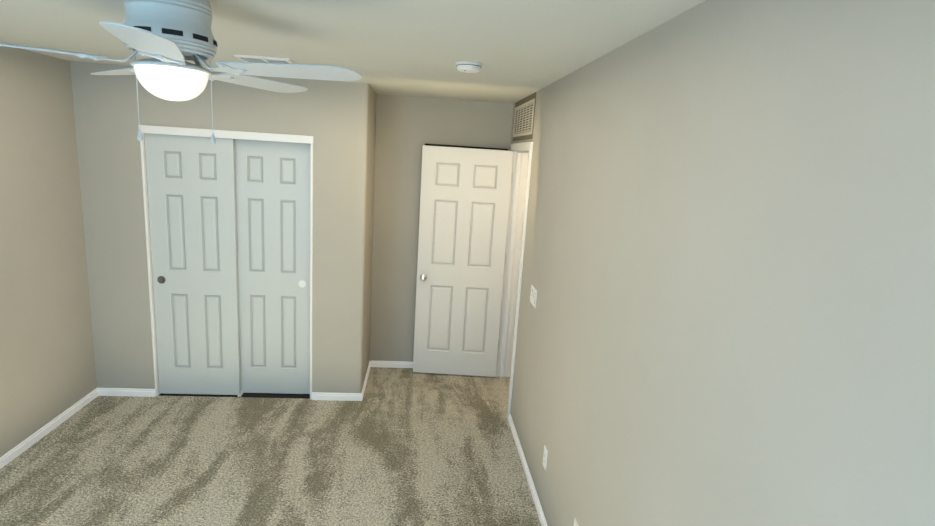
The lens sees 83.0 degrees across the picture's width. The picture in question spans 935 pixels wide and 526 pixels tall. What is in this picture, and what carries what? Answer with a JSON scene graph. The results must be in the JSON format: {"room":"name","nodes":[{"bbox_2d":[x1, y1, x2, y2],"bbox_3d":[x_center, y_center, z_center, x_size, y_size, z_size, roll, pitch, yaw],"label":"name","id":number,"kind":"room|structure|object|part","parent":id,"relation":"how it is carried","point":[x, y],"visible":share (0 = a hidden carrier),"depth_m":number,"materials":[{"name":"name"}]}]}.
{"room":"empty bedroom","nodes":[
{"label":"empty bedroom","id":0,"kind":"room"},
{"bbox_2d":[0,46,96,456],"bbox_3d":[-2.687,0.185,2.082,0.120,2.440,5.180,3,12,-5],"label":"wall","id":1,"kind":"structure","parent":0,"point":[47,368],"depth_m":3.38,"materials":[{"name":"beige paint"}]},
{"bbox_2d":[0,388,98,468],"bbox_3d":[-2.666,1.421,1.990,0.018,0.062,4.257,3,12,-5],"label":"baseboard","id":2,"kind":"structure","parent":1,"relation":"attached to","point":[24,445],"depth_m":3.50,"materials":[{"name":"white wood"}]},
{"bbox_2d":[70,61,369,392],"bbox_3d":[-1.783,-0.144,3.978,2.000,2.440,0.120,3,12,-5],"label":"wall","id":3,"kind":"structure","parent":0,"point":[331,118],"depth_m":3.85,"materials":[{"name":"beige paint"}]},
{"bbox_2d":[99,388,154,396],"bbox_3d":[-2.621,0.998,4.079,0.398,0.062,0.015,3,12,-5],"label":"baseboard","id":4,"kind":"structure","parent":3,"relation":"attached to","point":[134,392],"depth_m":4.07,"materials":[{"name":"white wood"}]},
{"bbox_2d":[144,133,240,394],"bbox_3d":[-2.048,0.055,3.976,0.604,1.995,0.038,3,12,-5],"label":"closet door","id":5,"kind":"structure","parent":3,"relation":"in","point":[191,185],"depth_m":3.95,"materials":[{"name":"grey wood"}]},
{"bbox_3d":[-2.290,0.126,3.953,0.059,0.059,0.003,3,12,-5],"label":"handle","id":6,"kind":"part","parent":5,"relation":"part of","materials":[{"name":"silver metal"}]},
{"bbox_2d":[138,125,312,399],"bbox_3d":[-1.775,0.050,4.016,1.198,2.051,0.129,3,12,-5],"label":"trim","id":7,"kind":"structure","parent":3,"relation":"attached to","point":[224,134],"depth_m":3.85,"materials":[{"name":"white wood"}]},
{"bbox_2d":[234,139,310,393],"bbox_3d":[-1.497,0.071,4.071,0.590,1.995,0.038,3,12,-5],"label":"closet door","id":8,"kind":"structure","parent":3,"relation":"in","point":[272,181],"depth_m":4.04,"materials":[{"name":"grey wood"}]},
{"bbox_3d":[-1.280,0.162,4.090,0.059,0.059,0.003,3,12,-5],"label":"handle","id":9,"kind":"part","parent":8,"relation":"part of","materials":[{"name":"white plastic"}]},
{"bbox_2d":[312,392,358,400],"bbox_3d":[-1.059,1.068,4.224,0.362,0.062,0.015,3,12,-5],"label":"baseboard","id":10,"kind":"structure","parent":3,"relation":"attached to","point":[315,395],"depth_m":4.22,"materials":[{"name":"white wood"}]},
{"bbox_2d":[0,367,540,525],"bbox_3d":[-0.416,1.230,4.033,5.090,0.100,8.190,3,12,-5],"label":"floor","id":11,"kind":"structure","parent":0,"point":[401,447],"depth_m":3.35,"materials":[{"name":"carpet"}]},
{"bbox_2d":[0,0,704,103],"bbox_3d":[-0.259,-1.254,3.527,5.090,0.100,8.190,3,12,-5],"label":"ceiling","id":12,"kind":"structure","parent":0,"point":[518,50],"depth_m":2.20,"materials":[{"name":"white paint"}]},
{"bbox_2d":[0,0,361,143],"bbox_3d":[-0.929,-0.628,1.694,1.185,0.478,1.171,3,12,-5],"label":"ceiling fan","id":13,"kind":"object","parent":12,"relation":"hanging from","point":[170,37],"visible":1,"depth_m":1.63,"materials":[{"name":"white metal"}]},
{"bbox_3d":[-0.959,-0.580,1.720,0.212,0.102,0.212,3,12,-5],"label":"lamp shade","id":14,"kind":"part","parent":13,"relation":"part of","materials":[{"name":"white glass"}]},
{"bbox_3d":[-0.960,-0.534,1.736,0.241,0.275,0.040,3,12,-5],"label":"cord","id":15,"kind":"part","parent":13,"relation":"part of","materials":[{"name":"white metal"}]},
{"bbox_2d":[232,54,296,63],"bbox_3d":[-1.136,-1.149,3.022,0.300,0.013,0.300,3,12,-5],"label":"ceiling vent","id":16,"kind":"object","parent":12,"relation":"in","point":[254,59],"visible":0.65,"depth_m":2.91,"materials":[{"name":"white"}]},
{"bbox_2d":[456,61,482,72],"bbox_3d":[0.007,-0.999,2.703,0.138,0.038,0.138,3,12,-5],"label":"smoke detector","id":17,"kind":"object","parent":12,"relation":"attached to","point":[468,67],"visible":1,"depth_m":2.66,"materials":[{"name":"white plastic"}]},
{"bbox_2d":[363,86,376,383],"bbox_3d":[-0.876,-0.172,4.400,0.120,2.440,0.568,3,12,-5],"label":"wall","id":18,"kind":"structure","parent":0,"point":[370,203],"depth_m":4.37,"materials":[{"name":"beige paint"}]},
{"bbox_2d":[359,361,371,400],"bbox_3d":[-0.876,1.009,4.567,0.018,0.062,0.679,3,12,-5],"label":"baseboard","id":19,"kind":"structure","parent":18,"relation":"attached to","point":[361,394],"depth_m":4.48,"materials":[{"name":"white wood"}]},
{"bbox_2d":[370,94,513,361],"bbox_3d":[-1.258,-0.258,4.702,3.167,2.440,0.121,3,12,-5],"label":"wall","id":20,"kind":"structure","parent":0,"point":[408,128],"depth_m":4.60,"materials":[{"name":"beige paint"}]},
{"bbox_2d":[372,361,412,367],"bbox_3d":[-0.332,0.963,4.963,1.172,0.062,0.024,3,12,-5],"label":"baseboard","id":21,"kind":"structure","parent":20,"relation":"attached to","point":[387,364],"depth_m":4.93,"materials":[{"name":"white wood"}]},
{"bbox_2d":[510,0,934,525],"bbox_3d":[0.578,0.318,2.444,0.120,2.440,5.060,3,12,-5],"label":"wall","id":22,"kind":"structure","parent":0,"point":[728,272],"depth_m":1.25,"materials":[{"name":"beige paint"}]},
{"bbox_2d":[496,142,532,418],"bbox_3d":[0.415,0.100,4.303,0.152,2.105,0.886,3,12,-5],"label":"door frame","id":23,"kind":"structure","parent":22,"relation":"attached to","point":[516,231],"depth_m":4.60,"materials":[{"name":"white wood"}]},
{"bbox_2d":[413,145,512,376],"bbox_3d":[-0.055,0.026,4.651,0.772,2.030,0.168,4,11,-1],"label":"entry door","id":24,"kind":"structure","parent":23,"relation":"attached to","point":[464,206],"depth_m":4.62,"materials":[{"name":"white wood"}]},
{"bbox_2d":[513,92,536,140],"bbox_3d":[0.425,-1.108,4.069,0.010,0.316,0.843,3,12,-5],"label":"air vent","id":25,"kind":"object","parent":22,"relation":"in","point":[524,115],"visible":1,"depth_m":3.98,"materials":[{"name":"beige metal"}]},
{"bbox_2d":[508,414,547,525],"bbox_3d":[0.483,1.590,2.136,0.018,0.062,3.956,3,12,-5],"label":"baseboard","id":26,"kind":"structure","parent":22,"relation":"attached to","point":[542,519],"depth_m":3.32,"materials":[{"name":"white wood"}]},
{"bbox_2d":[530,285,536,307],"bbox_3d":[0.425,0.215,3.427,0.012,0.116,0.163,3,12,-5],"label":"light switch","id":27,"kind":"object","parent":22,"relation":"attached to","point":[533,296],"visible":1,"depth_m":3.40,"materials":[{"name":"white plastic"}]},
{"bbox_2d":[543,445,547,470],"bbox_3d":[0.432,1.088,2.950,0.009,0.116,0.071,3,12,-5],"label":"duplex electrical outlet","id":28,"kind":"object","parent":22,"relation":"attached to","point":[545,455],"visible":1,"depth_m":2.94,"materials":[{"name":"white plastic"}]}
]}

